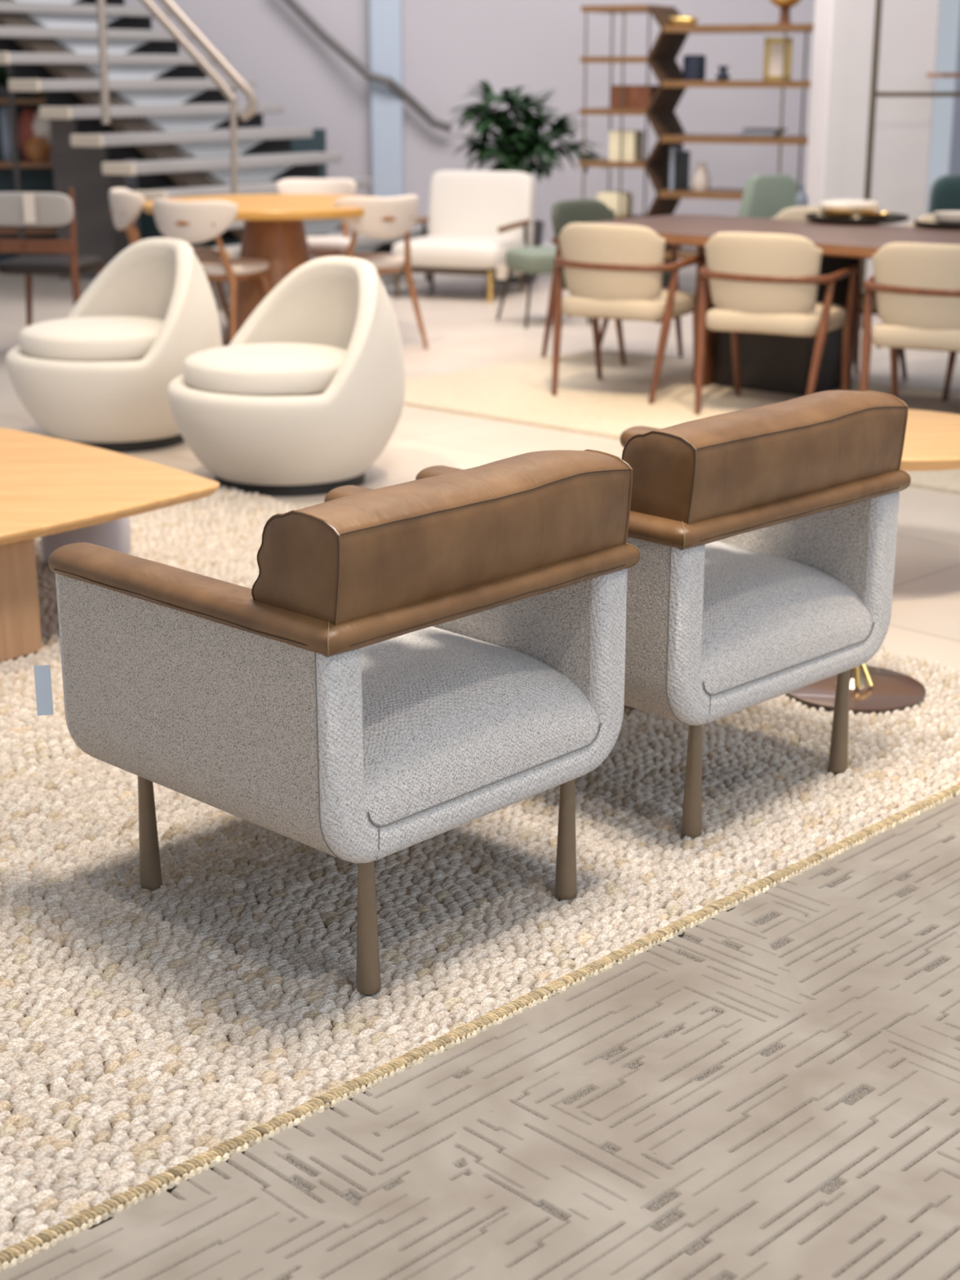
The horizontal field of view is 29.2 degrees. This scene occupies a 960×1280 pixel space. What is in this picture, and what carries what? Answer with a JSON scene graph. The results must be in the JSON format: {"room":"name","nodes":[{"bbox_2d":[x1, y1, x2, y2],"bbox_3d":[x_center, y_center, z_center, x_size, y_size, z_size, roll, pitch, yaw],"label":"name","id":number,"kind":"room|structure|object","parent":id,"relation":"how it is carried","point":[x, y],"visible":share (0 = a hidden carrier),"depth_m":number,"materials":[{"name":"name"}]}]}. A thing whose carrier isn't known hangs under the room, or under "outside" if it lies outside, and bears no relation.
{"room":"store","nodes":[
{"label":"store","id":0,"kind":"room"},
{"bbox_2d":[76,0,815,243],"bbox_3d":[-2.800,-5.329,14.368,12.400,4.620,0.200,0,17,0],"label":"wall","id":1,"kind":"structure","parent":0,"point":[449,46],"depth_m":14.53,"materials":[{"name":"paint"}]},
{"bbox_2d":[283,0,452,132],"bbox_3d":[-0.919,-4.519,14.304,1.408,1.136,0.170,0,17,0],"label":"wall handrail","id":2,"kind":"object","parent":1,"relation":"attached to","point":[294,5],"visible":1,"depth_m":14.28,"materials":[{"name":"grey metal"}]},
{"bbox_2d":[368,0,404,253],"bbox_3d":[-0.734,-5.277,14.201,0.249,4.620,0.150,0,17,0],"label":"column","id":3,"kind":"structure","parent":1,"relation":"attached to","point":[385,35],"depth_m":14.45,"materials":[{"name":"blue paint"}]},
{"bbox_2d":[128,243,697,247],"bbox_3d":[-2.800,-3.146,14.925,12.400,0.120,0.020,0,17,0],"label":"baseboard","id":4,"kind":"structure","parent":1,"relation":"attached to","point":[543,244],"depth_m":14.90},
{"bbox_2d":[0,259,959,669],"bbox_3d":[-0.500,-0.780,7.607,17.000,0.100,19.000,0,17,0],"label":"floor","id":5,"kind":"structure","parent":0,"point":[463,331],"depth_m":8.85,"materials":[{"name":"stone"}]},
{"bbox_2d":[0,64,71,261],"bbox_3d":[-3.431,-3.692,13.928,0.757,1.750,0.405,0,17,0],"label":"display shelf","id":6,"kind":"object","parent":5,"relation":"on","point":[19,175],"visible":0.2,"depth_m":14.01,"materials":[{"name":"brown wood"}]},
{"bbox_2d":[0,106,13,161],"bbox_3d":[-3.537,-3.806,13.874,0.120,0.400,0.120,0,17,0],"label":"vase","id":7,"kind":"object","parent":6,"relation":"on","point":[5,122],"visible":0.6,"depth_m":13.82,"materials":[{"name":"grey ceramic"}]},
{"bbox_2d":[0,64,17,97],"bbox_3d":[-3.513,-4.201,13.713,0.578,0.338,0.611,0,17,0],"label":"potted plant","id":8,"kind":"object","parent":6,"relation":"on","point":[3,76],"visible":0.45,"depth_m":13.67,"materials":[{"name":"green plant"}]},
{"bbox_2d":[17,108,37,161],"bbox_3d":[-3.372,-3.797,13.877,0.200,0.380,0.200,0,17,0],"label":"vase","id":9,"kind":"object","parent":6,"relation":"on","point":[26,118],"visible":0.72,"depth_m":13.79,"materials":[{"name":"red ceramic"}]},
{"bbox_2d":[24,136,51,161],"bbox_3d":[-3.303,-3.672,13.811,0.200,0.180,0.200,0,17,0],"label":"vase","id":10,"kind":"object","parent":6,"relation":"on","point":[37,148],"visible":0.98,"depth_m":13.74,"materials":[{"name":"brown ceramic"}]},
{"bbox_2d":[31,91,44,97],"bbox_3d":[-3.208,-4.094,13.786,0.320,0.090,0.320,0,17,0],"label":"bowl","id":11,"kind":"object","parent":6,"relation":"on","point":[41,94],"visible":0.12,"depth_m":13.70,"materials":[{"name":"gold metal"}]},
{"bbox_2d":[31,111,52,161],"bbox_3d":[-3.277,-3.787,13.880,0.220,0.360,0.220,0,17,0],"label":"vase","id":12,"kind":"object","parent":6,"relation":"on","point":[41,127],"visible":0.45,"depth_m":13.77,"materials":[{"name":"beige ceramic"}]},
{"bbox_2d":[0,187,103,326],"bbox_3d":[-2.271,-1.932,9.688,0.575,0.884,0.606,2,17,8],"label":"dining chair","id":13,"kind":"object","parent":5,"relation":"on","point":[51,209],"visible":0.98,"depth_m":9.42,"materials":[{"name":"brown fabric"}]},
{"bbox_2d":[22,192,35,222],"bbox_3d":[-2.272,-2.177,9.301,0.056,0.150,0.004,0,17,0],"label":"price tag","id":14,"kind":"object","parent":13,"relation":"hanging from","point":[28,197],"visible":1,"depth_m":9.30,"materials":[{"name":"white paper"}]},
{"bbox_2d":[49,118,128,278],"bbox_3d":[-2.859,-3.278,13.578,0.406,1.165,0.600,0,17,0],"label":"base cabinet","id":15,"kind":"object","parent":5,"relation":"on","point":[78,168],"visible":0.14,"depth_m":13.29,"materials":[{"name":"grey"}]},
{"bbox_2d":[5,237,222,453],"bbox_3d":[-1.475,-1.199,7.447,0.860,0.794,0.860,-13,21,-36],"label":"swivel chair","id":16,"kind":"object","parent":5,"relation":"on","point":[100,375],"visible":0.95,"depth_m":7.21,"materials":[{"name":"beige fabric"}]},
{"bbox_2d":[19,315,164,361],"bbox_3d":[-1.521,-1.214,7.404,0.622,0.124,0.630,-13,21,-36],"label":"seat cushion","id":17,"kind":"object","parent":16,"relation":"on","point":[91,338],"depth_m":7.17,"materials":[{"name":"beige fabric"}]},
{"bbox_2d":[109,187,229,328],"bbox_3d":[-1.755,-2.129,10.435,0.640,0.822,0.501,-5,18,-17],"label":"shell chair","id":18,"kind":"object","parent":5,"relation":"on","point":[126,205],"visible":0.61,"depth_m":10.17,"materials":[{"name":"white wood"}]},
{"bbox_2d":[152,198,271,341],"bbox_3d":[-1.404,-1.923,9.765,0.501,0.822,0.640,7,18,21],"label":"shell chair","id":19,"kind":"object","parent":5,"relation":"on","point":[188,221],"visible":0.77,"depth_m":9.45,"materials":[{"name":"beige fabric"}]},
{"bbox_2d":[0,0,427,287],"bbox_3d":[-2.479,-3.880,12.767,4.102,2.692,2.079,9,19,28],"label":"staircase","id":20,"kind":"structure","parent":5,"relation":"on","point":[57,40],"depth_m":12.58,"materials":[{"name":"grey stone"}]},
{"bbox_2d":[96,0,257,194],"bbox_3d":[-1.868,-3.460,11.438,0.980,1.356,0.060,0,17,0],"label":"stair railing","id":21,"kind":"object","parent":20,"relation":"on","point":[170,5],"visible":1,"depth_m":11.39,"materials":[{"name":"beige metal"}]},
{"bbox_2d":[136,128,328,247],"bbox_3d":[-1.925,-3.461,14.420,1.450,1.020,0.200,0,17,0],"label":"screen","id":22,"kind":"object","parent":5,"relation":"on","point":[148,227],"visible":0.14,"depth_m":14.28,"materials":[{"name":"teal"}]},
{"bbox_2d":[142,194,379,346],"bbox_3d":[-1.130,-2.030,10.204,1.410,0.762,1.410,0,17,0],"label":"round dining table","id":23,"kind":"object","parent":5,"relation":"on","point":[274,233],"visible":0.59,"depth_m":10.01,"materials":[{"name":"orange wood"}]},
{"bbox_2d":[167,256,405,497],"bbox_3d":[-0.700,-0.967,6.691,0.860,0.794,0.860,-12,21,-34],"label":"swivel chair","id":24,"kind":"object","parent":5,"relation":"on","point":[308,394],"visible":1,"depth_m":6.47,"materials":[{"name":"beige fabric"}]},
{"bbox_2d":[183,342,346,396],"bbox_3d":[-0.748,-0.982,6.651,0.622,0.124,0.630,-12,21,-34],"label":"seat cushion","id":25,"kind":"object","parent":24,"relation":"on","point":[259,369],"depth_m":6.42,"materials":[{"name":"beige fabric"}]},
{"bbox_2d":[275,177,355,255],"bbox_3d":[-1.002,-2.361,11.190,0.501,0.822,0.640,1,17,2],"label":"shell chair","id":26,"kind":"object","parent":5,"relation":"on","point":[317,246],"visible":0.5,"depth_m":11.28,"materials":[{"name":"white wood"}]},
{"bbox_2d":[313,195,428,349],"bbox_3d":[-0.625,-2.009,10.045,0.501,0.822,0.640,-9,19,-27],"label":"shell chair","id":27,"kind":"object","parent":5,"relation":"on","point":[389,217],"visible":0.77,"depth_m":9.75,"materials":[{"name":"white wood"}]},
{"bbox_2d":[391,170,535,302],"bbox_3d":[-0.106,-2.732,12.430,0.799,0.796,0.886,6,18,19],"label":"lounge chair","id":28,"kind":"object","parent":5,"relation":"on","point":[475,217],"visible":0.79,"depth_m":12.56,"materials":[{"name":"beige fabric"}]},
{"bbox_2d":[0,485,959,1271],"bbox_3d":[-1.120,0.122,4.449,5.265,0.036,5.267,0,17,0],"label":"woven rug","id":29,"kind":"object","parent":5,"relation":"on","point":[144,1033],"visible":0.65,"depth_m":3.29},
{"bbox_2d":[40,516,130,563],"bbox_3d":[-1.190,-0.333,5.572,0.260,0.198,0.260,0,17,0],"label":"pouf","id":30,"kind":"object","parent":29,"relation":"on","point":[115,535],"visible":0.15,"depth_m":5.47,"materials":[{"name":"grey fabric"}]},
{"bbox_2d":[0,428,219,662],"bbox_3d":[-1.467,-0.244,5.012,1.226,0.360,1.226,16,23,41],"label":"coffee table","id":31,"kind":"object","parent":29,"relation":"on","point":[49,486],"visible":1,"depth_m":4.84,"materials":[{"name":"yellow wood"}]},
{"bbox_2d":[48,448,639,994],"bbox_3d":[-0.237,0.062,3.257,0.736,0.807,0.738,15,23,41],"label":"armchair","id":32,"kind":"object","parent":29,"relation":"on","point":[404,665],"visible":1,"depth_m":2.98,"materials":[{"name":"grey fabric"}]},
{"bbox_2d":[33,664,53,715],"bbox_3d":[-0.764,0.088,3.234,0.028,0.092,0.001,-3,17,-11],"label":"price tag","id":33,"kind":"object","parent":32,"relation":"hanging from","point":[42,677],"visible":1,"depth_m":3.23,"materials":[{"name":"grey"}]},
{"bbox_2d":[253,449,630,623],"bbox_3d":[-0.048,-0.192,3.005,0.224,0.173,0.688,15,23,41],"label":"cushion","id":34,"kind":"object","parent":32,"relation":"on","point":[415,550],"depth_m":2.87,"materials":[{"name":"brown leather"}]},
{"bbox_2d":[360,626,599,829],"bbox_3d":[-0.235,0.081,3.260,0.699,0.189,0.562,15,23,41],"label":"seat cushion","id":35,"kind":"object","parent":32,"relation":"on","point":[453,718],"depth_m":3.08,"materials":[{"name":"grey fabric"}]},
{"bbox_2d":[415,390,911,837],"bbox_3d":[0.371,-0.126,3.868,0.738,0.807,0.736,-16,23,-42],"label":"armchair","id":36,"kind":"object","parent":29,"relation":"on","point":[764,536],"visible":0.77,"depth_m":3.56,"materials":[{"name":"grey fabric"}]},
{"bbox_2d":[622,390,906,523],"bbox_3d":[0.554,-0.378,3.609,0.688,0.173,0.224,-16,23,-42],"label":"cushion","id":37,"kind":"object","parent":36,"relation":"on","point":[763,463],"depth_m":3.47,"materials":[{"name":"brown leather"}]},
{"bbox_2d":[700,541,871,697],"bbox_3d":[0.373,-0.107,3.871,0.562,0.189,0.699,-16,23,-42],"label":"seat cushion","id":38,"kind":"object","parent":36,"relation":"on","point":[772,612],"depth_m":3.69,"materials":[{"name":"grey fabric"}]},
{"bbox_2d":[786,662,925,712],"bbox_3d":[0.897,-0.089,4.378,0.341,0.434,0.341,0,17,0],"label":"side table","id":39,"kind":"object","parent":29,"relation":"on","point":[872,689],"visible":0.43,"depth_m":4.38,"materials":[{"name":"brown wood"}]},
{"bbox_2d":[0,794,959,1279],"bbox_3d":[0.503,0.488,3.296,2.682,0.008,2.962,0,17,0],"label":"carpet","id":40,"kind":"object","parent":5,"relation":"on","point":[768,1089],"visible":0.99,"depth_m":2.60,"materials":[{"name":"grey carpet"}]},
{"bbox_2d":[447,79,605,283],"bbox_3d":[0.323,-3.262,13.138,1.137,1.391,0.834,0,17,0],"label":"potted palm","id":41,"kind":"object","parent":5,"relation":"on","point":[512,149],"visible":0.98,"depth_m":12.91,"materials":[{"name":"green plant"}]},
{"bbox_2d":[496,245,591,328],"bbox_3d":[0.381,-2.124,11.064,0.438,0.442,0.438,-7,18,-22],"label":"stool","id":42,"kind":"object","parent":5,"relation":"on","point":[528,260],"visible":0.65,"depth_m":10.85,"materials":[{"name":"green fabric"}]},
{"bbox_2d":[496,264,507,279],"bbox_3d":[0.137,-2.256,11.318,0.070,0.090,0.004,0,17,0],"label":"price tag","id":43,"kind":"object","parent":42,"relation":"hanging from","point":[501,269],"visible":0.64,"depth_m":11.32,"materials":[{"name":"beige paper"}]},
{"bbox_2d":[403,349,959,494],"bbox_3d":[1.903,-0.851,7.640,5.277,0.013,1.898,15,23,40],"label":"dining rug","id":44,"kind":"object","parent":5,"relation":"on","point":[517,392],"visible":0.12,"depth_m":8.50,"materials":[{"name":"beige carpet"}]},
{"bbox_2d":[541,199,683,365],"bbox_3d":[0.688,-1.875,9.642,0.584,0.803,0.626,14,22,39],"label":"dining chair","id":45,"kind":"object","parent":44,"relation":"on","point":[563,213],"visible":0.2,"depth_m":9.67,"materials":[{"name":"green fabric"}]},
{"bbox_2d":[551,222,706,404],"bbox_3d":[0.676,-1.530,8.518,0.626,0.803,0.584,9,19,26],"label":"dining chair","id":46,"kind":"object","parent":44,"relation":"on","point":[612,271],"visible":0.99,"depth_m":8.26,"materials":[{"name":"beige fabric"}]},
{"bbox_2d":[589,214,959,395],"bbox_3d":[1.950,-1.425,8.248,3.300,0.728,1.050,14,22,39],"label":"dining table","id":47,"kind":"object","parent":44,"relation":"on","point":[774,363],"visible":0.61,"depth_m":8.56,"materials":[{"name":"brown wood"}]},
{"bbox_2d":[804,212,909,224],"bbox_3d":[1.841,-2.061,9.025,0.500,0.030,0.500,0,17,0],"label":"tray","id":48,"kind":"object","parent":47,"relation":"on","point":[895,218],"visible":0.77,"depth_m":8.84,"materials":[{"name":"black wood"}]},
{"bbox_2d":[820,210,855,218],"bbox_3d":[1.751,-2.080,9.040,0.170,0.030,0.170,0,17,0],"label":"dish","id":49,"kind":"object","parent":48,"relation":"on","point":[835,215],"visible":0.95,"depth_m":8.98,"materials":[{"name":"gold metal"}]},
{"bbox_2d":[818,199,880,212],"bbox_3d":[1.821,-2.140,9.095,0.300,0.058,0.200,0,17,0],"label":"bowl","id":50,"kind":"object","parent":48,"relation":"on","point":[837,205],"visible":1,"depth_m":9.02,"materials":[{"name":"beige ceramic"}]},
{"bbox_2d":[857,211,893,218],"bbox_3d":[1.926,-2.068,9.002,0.170,0.030,0.170,0,17,0],"label":"dish","id":51,"kind":"object","parent":48,"relation":"on","point":[868,215],"visible":0.97,"depth_m":8.96,"materials":[{"name":"gold metal"}]},
{"bbox_2d":[913,218,959,229],"bbox_3d":[2.258,-1.966,8.721,0.410,0.028,0.410,0,17,0],"label":"tray","id":52,"kind":"object","parent":47,"relation":"on","point":[934,225],"visible":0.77,"depth_m":8.58,"materials":[{"name":"black wood"}]},
{"bbox_2d":[933,210,959,223],"bbox_3d":[2.258,-1.996,8.732,0.220,0.050,0.220,0,17,0],"label":"bowl","id":53,"kind":"object","parent":52,"relation":"on","point":[950,216],"visible":0.95,"depth_m":8.67,"materials":[{"name":"beige ceramic"}]},
{"bbox_2d":[694,231,858,414],"bbox_3d":[1.281,-1.386,8.051,0.626,0.803,0.584,9,19,26],"label":"dining chair","id":54,"kind":"object","parent":44,"relation":"on","point":[760,283],"visible":0.98,"depth_m":7.79,"materials":[{"name":"beige fabric"}]},
{"bbox_2d":[770,206,861,373],"bbox_3d":[1.536,-1.708,9.098,0.626,0.803,0.584,14,22,39],"label":"dining chair","id":55,"kind":"object","parent":44,"relation":"on","point":[796,213],"visible":0.05,"depth_m":9.22,"materials":[{"name":"brown wood"}]},
{"bbox_2d":[847,213,957,401],"bbox_3d":[2.102,-1.564,8.628,0.626,0.803,0.584,14,22,39],"label":"dining chair","id":56,"kind":"object","parent":44,"relation":"on","point":[859,300],"visible":0.09,"depth_m":8.63,"materials":[{"name":"brown wood"}]},
{"bbox_2d":[860,242,959,397],"bbox_3d":[1.899,-1.240,7.575,0.626,0.803,0.584,9,19,26],"label":"dining chair","id":57,"kind":"object","parent":44,"relation":"on","point":[916,286],"visible":0.98,"depth_m":7.34,"materials":[{"name":"beige fabric"}]},
{"bbox_2d":[578,4,813,263],"bbox_3d":[1.596,-3.254,12.313,1.820,1.862,0.500,8,19,25],"label":"shelf unit","id":58,"kind":"object","parent":5,"relation":"on","point":[662,56],"visible":0.52,"depth_m":12.24,"materials":[{"name":"brown wood"}]},
{"bbox_2d":[595,191,632,218],"bbox_3d":[0.918,-2.981,12.638,0.230,0.179,0.180,8,19,25],"label":"lantern","id":59,"kind":"object","parent":58,"relation":"on","point":[611,198],"visible":0.74,"depth_m":12.55,"materials":[{"name":"beige"}]},
{"bbox_2d":[608,130,644,161],"bbox_3d":[0.990,-3.341,12.491,0.180,0.200,0.180,8,19,25],"label":"lantern","id":60,"kind":"object","parent":58,"relation":"on","point":[633,140],"visible":1,"depth_m":12.42,"materials":[{"name":"beige"}]},
{"bbox_2d":[611,84,658,108],"bbox_3d":[1.053,-3.645,12.389,0.280,0.150,0.220,8,19,25],"label":"wooden box","id":61,"kind":"object","parent":58,"relation":"on","point":[635,96],"visible":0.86,"depth_m":12.29,"materials":[{"name":"brown wood"}]},
{"bbox_2d":[669,146,684,190],"bbox_3d":[1.318,-3.166,12.389,0.030,0.280,0.180,8,19,25],"label":"book","id":62,"kind":"object","parent":58,"relation":"on","point":[673,150],"visible":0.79,"depth_m":12.33,"materials":[{"name":"grey paper"}]},
{"bbox_2d":[666,16,697,25],"bbox_3d":[1.331,-4.071,12.139,0.200,0.059,0.140,8,19,25],"label":"ornament","id":63,"kind":"object","parent":58,"relation":"on","point":[673,20],"visible":0.82,"depth_m":12.08,"materials":[{"name":"gold metal"}]},
{"bbox_2d":[676,151,689,190],"bbox_3d":[1.363,-3.146,12.372,0.024,0.250,0.180,8,19,25],"label":"book","id":64,"kind":"object","parent":58,"relation":"on","point":[683,157],"visible":1,"depth_m":12.34,"materials":[{"name":"black paper"}]},
{"bbox_2d":[682,54,706,80],"bbox_3d":[1.412,-3.772,12.166,0.150,0.160,0.150,8,19,25],"label":"vase","id":65,"kind":"object","parent":58,"relation":"on","point":[694,65],"visible":1,"depth_m":12.11,"materials":[{"name":"blue ceramic"}]},
{"bbox_2d":[691,162,710,191],"bbox_3d":[1.476,-3.093,12.319,0.130,0.180,0.130,8,19,25],"label":"vase","id":66,"kind":"object","parent":58,"relation":"on","point":[700,181],"visible":1,"depth_m":12.28,"materials":[{"name":"beige ceramic"}]},
{"bbox_2d":[715,66,730,80],"bbox_3d":[1.592,-3.713,12.093,0.100,0.090,0.100,8,19,25],"label":"ornament","id":67,"kind":"object","parent":58,"relation":"on","point":[722,75],"visible":1,"depth_m":12.07,"materials":[{"name":"blue ceramic"}]},
{"bbox_2d":[736,133,779,137],"bbox_3d":[1.826,-3.305,12.099,0.240,0.018,0.180,8,19,25],"label":"book","id":68,"kind":"object","parent":58,"relation":"on","point":[738,135],"visible":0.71,"depth_m":12.01,"materials":[{"name":"grey paper"}]},
{"bbox_2d":[739,131,783,134],"bbox_3d":[1.844,-3.321,12.085,0.240,0.018,0.180,8,19,25],"label":"book","id":69,"kind":"object","parent":68,"relation":"on","point":[740,132],"visible":0.93,"depth_m":12.01,"materials":[{"name":"grey paper"}]},
{"bbox_2d":[742,128,786,132],"bbox_3d":[1.862,-3.336,12.071,0.240,0.018,0.180,8,19,25],"label":"book","id":70,"kind":"object","parent":69,"relation":"on","point":[770,130],"visible":1,"depth_m":12.01,"materials":[{"name":"grey paper"}]},
{"bbox_2d":[763,37,792,80],"bbox_3d":[1.916,-3.733,11.874,0.180,0.270,0.020,8,19,25],"label":"lantern","id":71,"kind":"object","parent":58,"relation":"on","point":[774,46],"visible":0.79,"depth_m":11.87,"materials":[{"name":"gold metal"}]},
{"bbox_2d":[768,43,786,75],"bbox_3d":[1.916,-3.733,11.874,0.112,0.202,0.008,8,19,25],"label":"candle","id":72,"kind":"object","parent":71,"relation":"attached to","point":[775,50],"depth_m":11.87,"materials":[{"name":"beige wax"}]},
{"bbox_2d":[769,0,800,24],"bbox_3d":[1.947,-4.072,11.766,0.230,0.294,0.230,0,17,0],"label":"vase","id":73,"kind":"object","parent":58,"relation":"on","point":[784,6],"visible":0.87,"depth_m":11.75,"materials":[{"name":"gold metal"}]},
{"bbox_2d":[737,174,798,218],"bbox_3d":[1.708,-2.109,10.244,0.520,0.891,0.625,-5,18,-16],"label":"lounge chair","id":74,"kind":"object","parent":5,"relation":"on","point":[764,196],"visible":0.07,"depth_m":10.31,"materials":[{"name":"green fabric"}]},
{"bbox_2d":[860,0,959,328],"bbox_3d":[3.027,-3.405,10.529,1.634,3.200,0.370,0,17,0],"label":"shelf","id":75,"kind":"object","parent":5,"relation":"on","point":[873,94],"visible":0.81,"depth_m":10.45,"materials":[{"name":"brown metal"}]},
{"bbox_2d":[899,409,959,471],"bbox_3d":[1.176,-0.400,5.419,0.800,0.430,0.800,0,17,0],"label":"round coffee table","id":76,"kind":"object","parent":5,"relation":"on","point":[932,438],"visible":0.17,"depth_m":5.19,"materials":[{"name":"brown wood"}]},
{"bbox_2d":[926,173,959,214],"bbox_3d":[2.712,-2.108,10.227,0.460,0.899,0.550,0,17,0],"label":"velvet chair","id":77,"kind":"object","parent":5,"relation":"on","point":[944,195],"visible":0.2,"depth_m":10.27,"materials":[{"name":"teal fabric"}]},
{"bbox_2d":[485,219,543,283],"bbox_3d":[0.228,-2.792,13.265,0.460,0.420,0.460,0,17,0],"label":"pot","id":78,"kind":"object","parent":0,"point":[538,224],"depth_m":13.15,"materials":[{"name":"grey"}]},
{"bbox_2d":[795,184,808,206],"bbox_3d":[1.704,-2.342,9.769,0.070,0.130,0.070,0,17,0],"label":"vase","id":79,"kind":"object","parent":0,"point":[802,198],"visible":0.77,"depth_m":9.75,"materials":[{"name":"grey ceramic"}]},
{"bbox_2d":[805,0,940,317],"bbox_3d":[2.374,-4.271,10.927,0.633,4.620,0.600,0,17,0],"label":"wall pillar","id":80,"kind":"structure","parent":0,"point":[843,33],"depth_m":10.98,"materials":[{"name":"white paint"}]},
{"bbox_2d":[948,20,959,174],"bbox_3d":[5.700,-4.859,12.839,4.600,4.620,0.200,0,17,0],"label":"wall","id":81,"kind":"structure","parent":0,"point":[954,157],"depth_m":13.18,"materials":[{"name":"blue paint"}]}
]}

